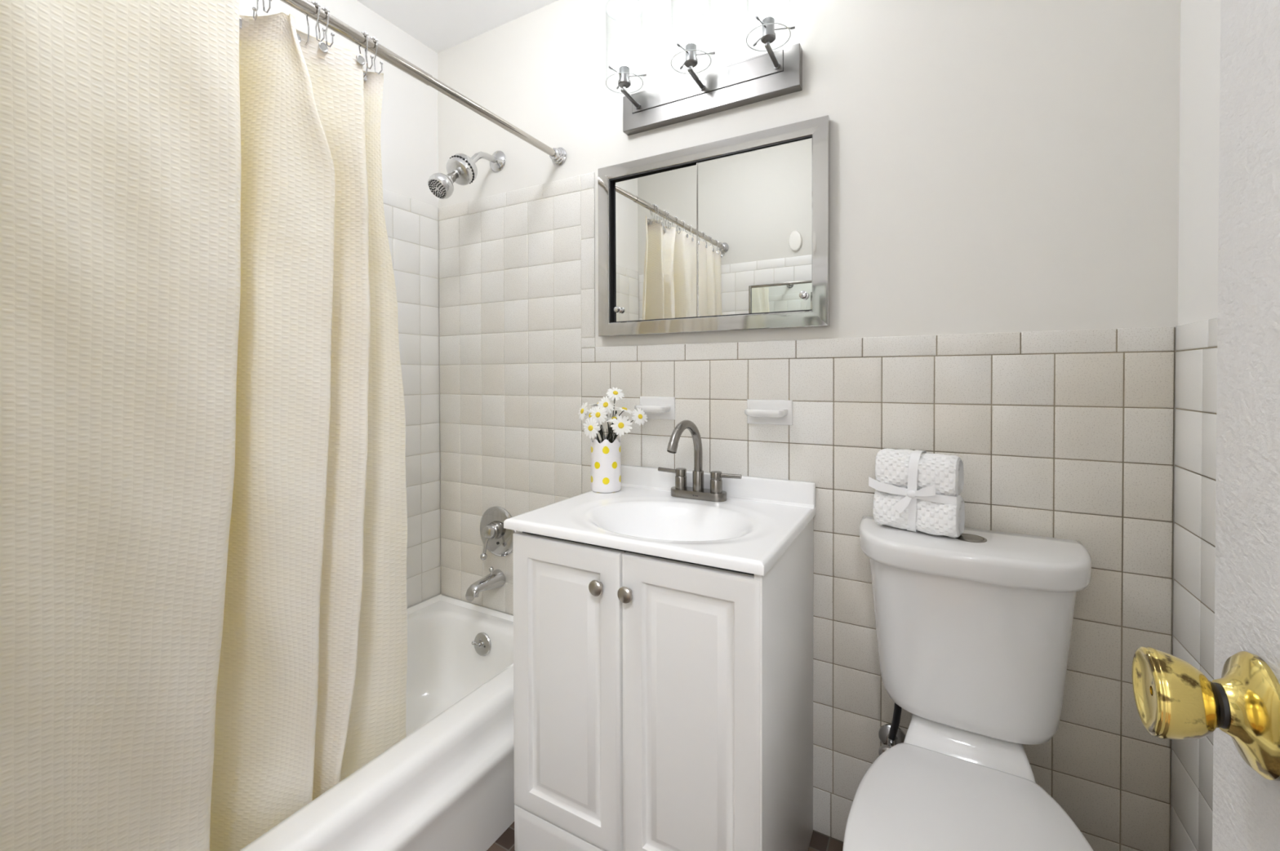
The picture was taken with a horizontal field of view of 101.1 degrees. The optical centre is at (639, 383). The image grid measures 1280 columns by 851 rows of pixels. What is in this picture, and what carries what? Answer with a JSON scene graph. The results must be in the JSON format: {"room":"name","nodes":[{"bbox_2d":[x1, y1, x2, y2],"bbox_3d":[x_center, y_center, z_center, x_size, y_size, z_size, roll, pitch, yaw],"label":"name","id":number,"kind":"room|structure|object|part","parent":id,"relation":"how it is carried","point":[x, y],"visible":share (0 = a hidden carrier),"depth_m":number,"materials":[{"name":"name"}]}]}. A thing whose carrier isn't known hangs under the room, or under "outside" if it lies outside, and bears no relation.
{"room":"bathroom","nodes":[
{"label":"bathroom","id":0,"kind":"room"},
{"bbox_2d":[239,0,440,608],"bbox_3d":[-1.200,-0.047,1.307,0.120,2.369,1.625,0,1,29],"label":"wall","id":1,"kind":"structure","parent":0,"point":[409,122],"depth_m":1.89,"materials":[{"name":"white paint"}]},
{"bbox_2d":[356,0,558,53],"bbox_3d":[-0.237,-1.278,0.823,2.266,0.100,1.740,0,1,29],"label":"ceiling","id":2,"kind":"structure","parent":0,"point":[441,25],"depth_m":1.77,"materials":[{"name":"white paint"}]},
{"bbox_2d":[486,822,843,850],"bbox_3d":[-0.232,1.190,0.849,2.266,0.100,1.740,0,1,29],"label":"floor","id":3,"kind":"structure","parent":0,"point":[819,842],"depth_m":1.30,"materials":[{"name":"brown tile"}]},
{"bbox_2d":[239,594,515,850],"bbox_3d":[-0.813,0.970,1.170,0.690,0.333,1.492,0,1,29],"label":"bathtub","id":4,"kind":"object","parent":3,"relation":"on","point":[448,785],"visible":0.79,"depth_m":1.25,"materials":[{"name":"white ceramic"}]},
{"bbox_3d":[-0.538,0.865,1.745,0.038,0.022,0.019,0,1,11],"label":"trip lever","id":5,"kind":"part","parent":4,"relation":"part of","materials":[{"name":"silver metal"}]},
{"bbox_3d":[-0.524,0.869,1.753,0.074,0.074,0.020,0,1,29],"label":"overflow plate","id":6,"kind":"part","parent":4,"relation":"part of","materials":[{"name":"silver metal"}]},
{"bbox_2d":[512,517,813,850],"bbox_3d":[0.066,0.734,1.256,0.580,0.801,0.484,0,1,29],"label":"vanity cabinet","id":7,"kind":"object","parent":3,"relation":"on","point":[660,704],"visible":0.97,"depth_m":1.06,"materials":[{"name":"white wood"}]},
{"bbox_3d":[-0.035,1.026,1.079,0.576,0.106,0.020,0,1,29],"label":"panel","id":8,"kind":"part","parent":7,"relation":"part of","materials":[{"name":"white wood"}]},
{"bbox_3d":[-0.162,0.657,1.145,0.288,0.624,0.020,0,1,29],"label":"door","id":9,"kind":"part","parent":7,"relation":"part of","materials":[{"name":"white wood"}]},
{"bbox_3d":[-0.087,0.416,1.075,0.032,0.032,0.026,0,1,29],"label":"knob","id":10,"kind":"part","parent":7,"relation":"part of","materials":[{"name":"grey metal"}]},
{"bbox_3d":[-0.027,0.417,1.042,0.032,0.032,0.026,0,1,29],"label":"knob","id":11,"kind":"part","parent":7,"relation":"part of","materials":[{"name":"grey metal"}]},
{"bbox_2d":[503,464,815,576],"bbox_3d":[0.065,0.346,1.264,0.603,0.194,0.466,0,1,29],"label":"sink","id":12,"kind":"object","parent":7,"relation":"in","point":[759,518],"visible":0.83,"depth_m":1.29,"materials":[{"name":"white ceramic"}]},
{"bbox_2d":[591,435,621,493],"bbox_3d":[-0.098,0.231,1.506,0.087,0.152,0.087,0,1,29],"label":"vase","id":13,"kind":"object","parent":12,"relation":"on","point":[606,463],"visible":0.98,"depth_m":1.47,"materials":[{"name":"ceramic"}]},
{"bbox_2d":[577,402,604,440],"bbox_3d":[-0.140,0.138,1.513,0.100,0.168,0.036,0,1,21],"label":"daisy","id":14,"kind":"object","parent":13,"relation":"in","point":[583,410],"visible":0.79,"depth_m":1.52,"materials":[{"name":"white plant"}]},
{"bbox_2d":[582,417,599,442],"bbox_3d":[-0.135,0.159,1.489,0.052,0.126,0.058,0,1,4],"label":"daisy","id":15,"kind":"object","parent":13,"relation":"in","point":[591,428],"visible":0.94,"depth_m":1.47,"materials":[{"name":"white plant"}]},
{"bbox_2d":[587,425,592,431],"bbox_3d":[-0.138,0.125,1.470,0.016,0.016,0.006,0,1,29],"label":"flower","id":16,"kind":"object","parent":15,"relation":"on","point":[589,427],"depth_m":1.47,"materials":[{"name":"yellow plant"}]},
{"bbox_2d":[585,406,601,435],"bbox_3d":[-0.128,0.144,1.506,0.066,0.156,0.029,0,1,7],"label":"daisy","id":17,"kind":"object","parent":13,"relation":"in","point":[588,415],"visible":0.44,"depth_m":1.51,"materials":[{"name":"white plant"}]},
{"bbox_2d":[589,405,607,441],"bbox_3d":[-0.119,0.142,1.486,0.047,0.160,0.056,0,1,-11],"label":"daisy","id":18,"kind":"object","parent":13,"relation":"in","point":[598,415],"visible":0.92,"depth_m":1.47,"materials":[{"name":"white plant"}]},
{"bbox_2d":[595,412,600,417],"bbox_3d":[-0.117,0.088,1.469,0.015,0.015,0.008,0,1,29],"label":"flower","id":19,"kind":"object","parent":18,"relation":"on","point":[597,415],"depth_m":1.47,"materials":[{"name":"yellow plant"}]},
{"bbox_2d":[596,395,615,431],"bbox_3d":[-0.093,0.129,1.477,0.043,0.187,0.044,0,1,-28],"label":"daisy","id":20,"kind":"object","parent":13,"relation":"in","point":[606,402],"visible":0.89,"depth_m":1.47,"materials":[{"name":"white plant"}]},
{"bbox_2d":[603,402,608,407],"bbox_3d":[-0.096,0.060,1.471,0.015,0.015,0.009,0,1,29],"label":"flower","id":21,"kind":"object","parent":20,"relation":"on","point":[605,404],"depth_m":1.47,"materials":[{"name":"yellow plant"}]},
{"bbox_2d":[596,423,617,443],"bbox_3d":[-0.090,0.167,1.506,0.082,0.110,0.073,0,1,29],"label":"sprig","id":22,"kind":"object","parent":13,"relation":"in","point":[613,434],"visible":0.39,"depth_m":1.51,"materials":[{"name":"grey"}]},
{"bbox_2d":[605,416,617,440],"bbox_3d":[-0.072,0.157,1.476,0.053,0.130,0.051,0,1,29],"label":"daisy","id":23,"kind":"object","parent":13,"relation":"in","point":[611,419],"visible":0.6,"depth_m":1.47,"materials":[{"name":"white plant"}]},
{"bbox_2d":[606,387,624,443],"bbox_3d":[-0.072,0.117,1.465,0.058,0.212,0.049,0,1,29],"label":"daisy","id":24,"kind":"object","parent":13,"relation":"in","point":[615,393],"visible":0.94,"depth_m":1.46,"materials":[{"name":"white plant"}]},
{"bbox_3d":[-0.073,0.123,1.480,0.013,0.198,0.046,0,1,-20],"label":"stem","id":25,"kind":"part","parent":24,"relation":"part of","materials":[{"name":"grey"}]},
{"bbox_2d":[606,415,632,439],"bbox_3d":[-0.075,0.155,1.463,0.116,0.135,0.034,0,1,38],"label":"daisy","id":26,"kind":"object","parent":13,"relation":"in","point":[620,425],"visible":0.94,"depth_m":1.44,"materials":[{"name":"white plant"}]},
{"bbox_2d":[617,422,623,428],"bbox_3d":[-0.052,0.115,1.439,0.017,0.017,0.007,0,1,8],"label":"flower","id":27,"kind":"object","parent":26,"relation":"on","point":[620,425],"depth_m":1.44,"materials":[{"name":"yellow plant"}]},
{"bbox_2d":[606,407,633,439],"bbox_3d":[-0.068,0.144,1.468,0.109,0.158,0.058,0,1,29],"label":"daisy","id":28,"kind":"object","parent":13,"relation":"in","point":[623,409],"visible":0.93,"depth_m":1.45,"materials":[{"name":"white plant"}]},
{"bbox_2d":[614,408,647,439],"bbox_3d":[-0.039,0.146,1.475,0.121,0.153,0.031,0,1,6],"label":"daisy","id":29,"kind":"object","parent":13,"relation":"in","point":[639,416],"visible":0.82,"depth_m":1.47,"materials":[{"name":"white plant"}]},
{"bbox_2d":[657,420,742,502],"bbox_3d":[0.120,0.201,1.348,0.238,0.214,0.201,0,1,29],"label":"faucet","id":30,"kind":"object","parent":12,"relation":"on","point":[715,494],"visible":1,"depth_m":1.39,"materials":[{"name":"silver metal"}]},
{"bbox_3d":[0.078,0.241,1.458,0.058,0.013,0.011,0,1,29],"label":"lever","id":31,"kind":"part","parent":30,"relation":"part of","materials":[{"name":"silver metal"}]},
{"bbox_3d":[0.112,0.260,1.439,0.032,0.054,0.032,0,1,29],"label":"handle","id":32,"kind":"part","parent":30,"relation":"part of","materials":[{"name":"silver metal"}]},
{"bbox_3d":[0.120,0.191,1.348,0.030,0.195,0.179,0,1,29],"label":"spout","id":33,"kind":"part","parent":30,"relation":"part of","materials":[{"name":"silver metal"}]},
{"bbox_3d":[0.157,0.296,1.415,0.158,0.021,0.051,0,1,29],"label":"plate","id":34,"kind":"part","parent":30,"relation":"part of","materials":[{"name":"silver metal"}]},
{"bbox_3d":[0.201,0.261,1.389,0.032,0.054,0.032,0,1,29],"label":"handle","id":35,"kind":"part","parent":30,"relation":"part of","materials":[{"name":"silver metal"}]},
{"bbox_3d":[0.235,0.242,1.370,0.058,0.013,0.011,0,1,29],"label":"lever","id":36,"kind":"part","parent":30,"relation":"part of","materials":[{"name":"silver metal"}]},
{"bbox_3d":[0.091,0.658,1.004,0.284,0.624,0.020,0,1,29],"label":"door","id":37,"kind":"part","parent":7,"relation":"part of","materials":[{"name":"white wood"}]},
{"bbox_2d":[842,515,1093,850],"bbox_3d":[0.550,0.726,0.875,0.411,0.822,0.660,0,1,29],"label":"toilet","id":38,"kind":"object","parent":3,"relation":"on","point":[974,628],"visible":0.97,"depth_m":0.97,"materials":[{"name":"white ceramic"}]},
{"bbox_2d":[868,448,964,537],"bbox_3d":[0.594,0.230,1.132,0.172,0.169,0.102,0,1,43],"label":"bundle","id":39,"kind":"object","parent":38,"relation":"on","point":[916,491],"visible":1,"depth_m":1.10,"materials":[{"name":"white fabric"}]},
{"bbox_2d":[875,448,964,497],"bbox_3d":[0.601,0.191,1.137,0.162,0.090,0.082,0,1,42],"label":"towel","id":40,"kind":"object","parent":39,"relation":"on","point":[900,473],"depth_m":1.11,"materials":[{"name":"white fabric"}]},
{"bbox_3d":[0.505,0.725,0.797,0.356,0.020,0.477,0,1,29],"label":"seat lid","id":41,"kind":"part","parent":38,"relation":"part of","materials":[{"name":"white plastic"}]},
{"bbox_3d":[0.662,0.521,1.074,0.374,0.314,0.187,0,1,29],"label":"tank","id":42,"kind":"part","parent":38,"relation":"part of","materials":[{"name":"white ceramic"}]},
{"bbox_3d":[0.659,0.342,1.068,0.411,0.052,0.209,0,1,29],"label":"tank lid","id":43,"kind":"part","parent":38,"relation":"part of","materials":[{"name":"white ceramic"}]},
{"bbox_2d":[437,0,1180,850],"bbox_3d":[0.159,-0.052,1.544,2.266,2.369,0.120,0,1,29],"label":"wall","id":44,"kind":"structure","parent":0,"point":[1004,174],"depth_m":1.23,"materials":[{"name":"white paint"}]},
{"bbox_2d":[280,0,566,166],"bbox_3d":[-0.627,-0.725,1.046,0.058,0.058,1.509,0,1,29],"label":"curtain rod","id":45,"kind":"object","parent":44,"relation":"attached to","point":[557,156],"visible":1,"depth_m":1.22,"materials":[{"name":"silver metal"}]},
{"bbox_2d":[252,0,271,20],"bbox_3d":[-0.682,-0.702,0.949,0.060,0.084,0.008,0,1,28],"label":"curtain hook","id":46,"kind":"object","parent":45,"relation":"hanging from","point":[254,9],"visible":1,"depth_m":0.95,"materials":[{"name":"grey metal"}]},
{"bbox_2d":[305,0,325,45],"bbox_3d":[-0.638,-0.703,1.028,0.060,0.084,0.008,0,1,19],"label":"curtain hook","id":47,"kind":"object","parent":45,"relation":"hanging from","point":[315,3],"visible":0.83,"depth_m":1.02,"materials":[{"name":"grey metal"}]},
{"bbox_2d":[317,7,334,47],"bbox_3d":[-0.628,-0.703,1.046,0.060,0.084,0.008,0,1,26],"label":"curtain hook","id":48,"kind":"object","parent":45,"relation":"hanging from","point":[325,9],"visible":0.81,"depth_m":1.04,"materials":[{"name":"grey metal"}]},
{"bbox_2d":[358,31,373,69],"bbox_3d":[-0.587,-0.704,1.120,0.060,0.084,0.010,0,1,33],"label":"curtain hook","id":49,"kind":"object","parent":45,"relation":"hanging from","point":[364,33],"visible":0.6,"depth_m":1.11,"materials":[{"name":"grey metal"}]},
{"bbox_2d":[363,36,382,77],"bbox_3d":[-0.579,-0.704,1.135,0.060,0.084,0.008,0,1,18],"label":"curtain hook","id":50,"kind":"object","parent":45,"relation":"hanging from","point":[374,38],"visible":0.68,"depth_m":1.13,"materials":[{"name":"silver metal"}]},
{"bbox_2d":[427,151,505,199],"bbox_3d":[-0.564,-0.691,1.715,0.096,0.235,0.279,0,1,29],"label":"shower","id":51,"kind":"object","parent":44,"relation":"attached to","point":[461,169],"visible":1,"depth_m":1.66,"materials":[{"name":"silver metal"}]},
{"bbox_3d":[-0.532,-0.743,1.771,0.021,0.079,0.140,0,1,29],"label":"arm","id":52,"kind":"part","parent":51,"relation":"part of","materials":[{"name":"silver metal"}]},
{"bbox_2d":[465,566,505,601],"bbox_3d":[-0.528,0.675,1.789,0.062,0.084,0.133,0,1,29],"label":"tub spout","id":53,"kind":"object","parent":44,"relation":"attached to","point":[495,579],"visible":1,"depth_m":1.78,"materials":[{"name":"silver metal"}]},
{"bbox_3d":[-0.513,0.649,1.816,0.017,0.032,0.017,0,1,29],"label":"diverter knob","id":54,"kind":"part","parent":53,"relation":"part of","materials":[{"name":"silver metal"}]},
{"bbox_2d":[480,506,517,559],"bbox_3d":[-0.516,0.519,1.809,0.174,0.174,0.084,0,1,29],"label":"tub valve","id":55,"kind":"object","parent":44,"relation":"attached to","point":[498,540],"visible":0.98,"depth_m":1.82,"materials":[{"name":"silver metal"}]},
{"bbox_3d":[-0.521,0.541,1.789,0.047,0.114,0.044,0,1,29],"label":"lever handle","id":56,"kind":"part","parent":55,"relation":"part of","materials":[{"name":"silver metal"}]},
{"bbox_2d":[634,396,675,419],"bbox_3d":[0.038,0.072,1.513,0.113,0.065,0.057,0,1,29],"label":"soap dish","id":57,"kind":"object","parent":44,"relation":"attached to","point":[655,407],"visible":0.86,"depth_m":1.51,"materials":[{"name":"white ceramic"}]},
{"bbox_2d":[634,404,670,413],"bbox_3d":[0.034,0.074,1.511,0.097,0.020,0.050,0,1,29],"label":"tray","id":58,"kind":"object","parent":57,"relation":"on","point":[646,408],"depth_m":1.49,"materials":[{"name":"white ceramic"}]},
{"bbox_2d":[604,0,802,135],"bbox_3d":[0.146,-0.891,1.384,0.515,0.299,0.168,0,1,29],"label":"vanity light","id":59,"kind":"object","parent":44,"relation":"attached to","point":[771,74],"visible":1,"depth_m":1.40,"materials":[{"name":"grey metal"}]},
{"bbox_2d":[608,30,646,88],"bbox_3d":[-0.044,-0.901,1.452,0.108,0.147,0.104,0,1,29],"label":"bulb","id":60,"kind":"object","parent":59,"relation":"attached to","point":[624,42],"depth_m":1.45,"materials":[{"name":"grey"}]},
{"bbox_3d":[-0.027,-0.806,1.491,0.016,0.022,0.091,0,1,29],"label":"arm","id":61,"kind":"part","parent":59,"relation":"part of","materials":[{"name":"grey metal"}]},
{"bbox_2d":[676,4,715,69],"bbox_3d":[0.132,-0.900,1.355,0.108,0.147,0.104,0,1,29],"label":"bulb","id":62,"kind":"object","parent":59,"relation":"attached to","point":[691,21],"depth_m":1.35,"materials":[{"name":"white glass"}]},
{"bbox_3d":[0.149,-0.806,1.393,0.016,0.022,0.091,0,1,29],"label":"arm","id":63,"kind":"part","parent":59,"relation":"part of","materials":[{"name":"grey metal"}]},
{"bbox_3d":[0.169,-0.814,1.433,0.437,0.051,0.003,0,1,29],"label":"plate","id":64,"kind":"part","parent":59,"relation":"part of","materials":[{"name":"grey metal"}]},
{"bbox_3d":[0.180,-0.794,1.445,0.512,0.104,0.030,0,1,29],"label":"plate","id":65,"kind":"part","parent":59,"relation":"part of","materials":[{"name":"grey metal"}]},
{"bbox_3d":[0.326,-0.805,1.295,0.016,0.022,0.091,0,1,29],"label":"arm","id":66,"kind":"part","parent":59,"relation":"part of","materials":[{"name":"grey metal"}]},
{"bbox_2d":[752,0,795,46],"bbox_3d":[0.308,-0.900,1.257,0.108,0.147,0.104,0,1,29],"label":"bulb","id":67,"kind":"object","parent":59,"relation":"attached to","point":[767,8],"depth_m":1.26,"materials":[{"name":"white"}]},
{"bbox_2d":[597,115,830,337],"bbox_3d":[0.168,-0.397,1.449,0.670,0.510,0.040,0,1,29],"label":"medicine cabinet","id":68,"kind":"object","parent":44,"relation":"attached to","point":[731,234],"visible":1,"depth_m":1.42,"materials":[{"name":"grey metal"}]},
{"bbox_3d":[-0.105,-0.398,1.607,0.038,0.510,0.026,0,1,29],"label":"frame rail","id":69,"kind":"part","parent":68,"relation":"part of","materials":[{"name":"grey metal"}]},
{"bbox_3d":[-0.067,-0.221,1.580,0.019,0.019,0.019,0,1,29],"label":"knob","id":70,"kind":"part","parent":68,"relation":"part of","materials":[{"name":"silver metal"}]},
{"bbox_3d":[0.056,-0.396,1.522,0.295,0.423,0.005,0,1,30],"label":"mirror door","id":71,"kind":"part","parent":68,"relation":"part of","materials":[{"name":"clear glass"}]},
{"bbox_3d":[0.171,-0.633,1.452,0.670,0.038,0.026,0,1,29],"label":"frame rail","id":72,"kind":"part","parent":68,"relation":"part of","materials":[{"name":"grey metal"}]},
{"bbox_3d":[0.172,-0.161,1.457,0.670,0.038,0.026,0,1,29],"label":"frame rail","id":73,"kind":"part","parent":68,"relation":"part of","materials":[{"name":"grey metal"}]},
{"bbox_3d":[0.293,-0.395,1.380,0.306,0.423,0.005,0,1,30],"label":"mirror door","id":74,"kind":"part","parent":68,"relation":"part of","materials":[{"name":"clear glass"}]},
{"bbox_3d":[0.406,-0.219,1.307,0.019,0.019,0.019,0,1,29],"label":"knob","id":75,"kind":"part","parent":68,"relation":"part of","materials":[{"name":"silver metal"}]},
{"bbox_3d":[0.447,-0.396,1.301,0.038,0.510,0.026,0,1,29],"label":"frame rail","id":76,"kind":"part","parent":68,"relation":"part of","materials":[{"name":"grey metal"}]},
{"bbox_2d":[621,464,815,509],"bbox_3d":[0.175,0.278,1.452,0.594,0.063,0.029,0,1,29],"label":"backsplash","id":77,"kind":"structure","parent":44,"relation":"attached to","point":[762,490],"depth_m":1.39,"materials":[{"name":"white stone"}]},
{"bbox_2d":[744,400,792,425],"bbox_3d":[0.326,0.076,1.353,0.118,0.064,0.057,0,1,29],"label":"soap dish","id":78,"kind":"object","parent":44,"relation":"attached to","point":[778,412],"visible":1,"depth_m":1.35,"materials":[{"name":"white ceramic"}]},
{"bbox_2d":[744,408,787,417],"bbox_3d":[0.322,0.077,1.351,0.102,0.020,0.050,0,1,29],"label":"tray","id":79,"kind":"object","parent":78,"relation":"on","point":[750,413],"depth_m":1.33,"materials":[{"name":"white ceramic"}]},
{"bbox_2d":[878,724,905,755],"bbox_3d":[0.579,0.837,1.211,0.062,0.062,0.073,0,1,29],"label":"water supply valve","id":80,"kind":"object","parent":44,"relation":"attached to","point":[883,732],"visible":0.42,"depth_m":1.23,"materials":[{"name":"silver metal"}]},
{"bbox_3d":[0.565,0.837,1.187,0.052,0.036,0.018,0,1,29],"label":"oval handle","id":81,"kind":"part","parent":80,"relation":"part of","materials":[{"name":"silver metal"}]},
{"bbox_2d":[888,702,902,741],"bbox_3d":[0.571,0.739,1.173,0.025,0.152,0.072,0,1,14],"label":"supply hose","id":82,"kind":"object","parent":80,"relation":"attached to","point":[897,709],"visible":0.55,"depth_m":1.17,"materials":[{"name":"black rubber"}]},
{"bbox_2d":[872,489,964,537],"bbox_3d":[0.595,0.270,1.129,0.166,0.088,0.084,0,1,42],"label":"towel","id":83,"kind":"object","parent":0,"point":[931,512],"depth_m":1.09,"materials":[{"name":"white fabric"}]},
{"bbox_2d":[1171,0,1220,850],"bbox_3d":[0.675,-0.040,0.265,0.120,2.369,1.625,0,1,29],"label":"wall","id":84,"kind":"structure","parent":0,"point":[1196,334],"depth_m":0.92,"materials":[{"name":"white paint"}]},
{"bbox_3d":[-0.628,-0.036,0.128,2.036,2.369,0.120,0,1,29],"label":"wall","id":85,"kind":"structure","parent":0,"visible":0},
{"bbox_2d":[1132,0,1279,850],"bbox_3d":[0.245,0.131,0.099,0.088,2.008,0.642,0,1,29],"label":"door","id":86,"kind":"structure","parent":85,"relation":"in","point":[1174,700],"depth_m":0.33,"materials":[{"name":"white paint"}]},
{"bbox_3d":[0.346,0.202,0.339,0.032,0.054,0.054,0,1,29],"label":"knob","id":87,"kind":"part","parent":86,"relation":"part of","materials":[{"name":"gold metal"}]},
{"label":"curtain hook","id":88,"kind":"object","parent":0,"visible":0},
{"bbox_2d":[0,0,407,850],"bbox_3d":[-0.819,0.127,0.885,0.259,1.628,0.963,0,1,31],"label":"shower curtain","id":89,"kind":"object","parent":88,"relation":"hanging from","point":[203,509],"visible":0.99,"depth_m":0.84,"materials":[{"name":"white fabric"}]}
]}

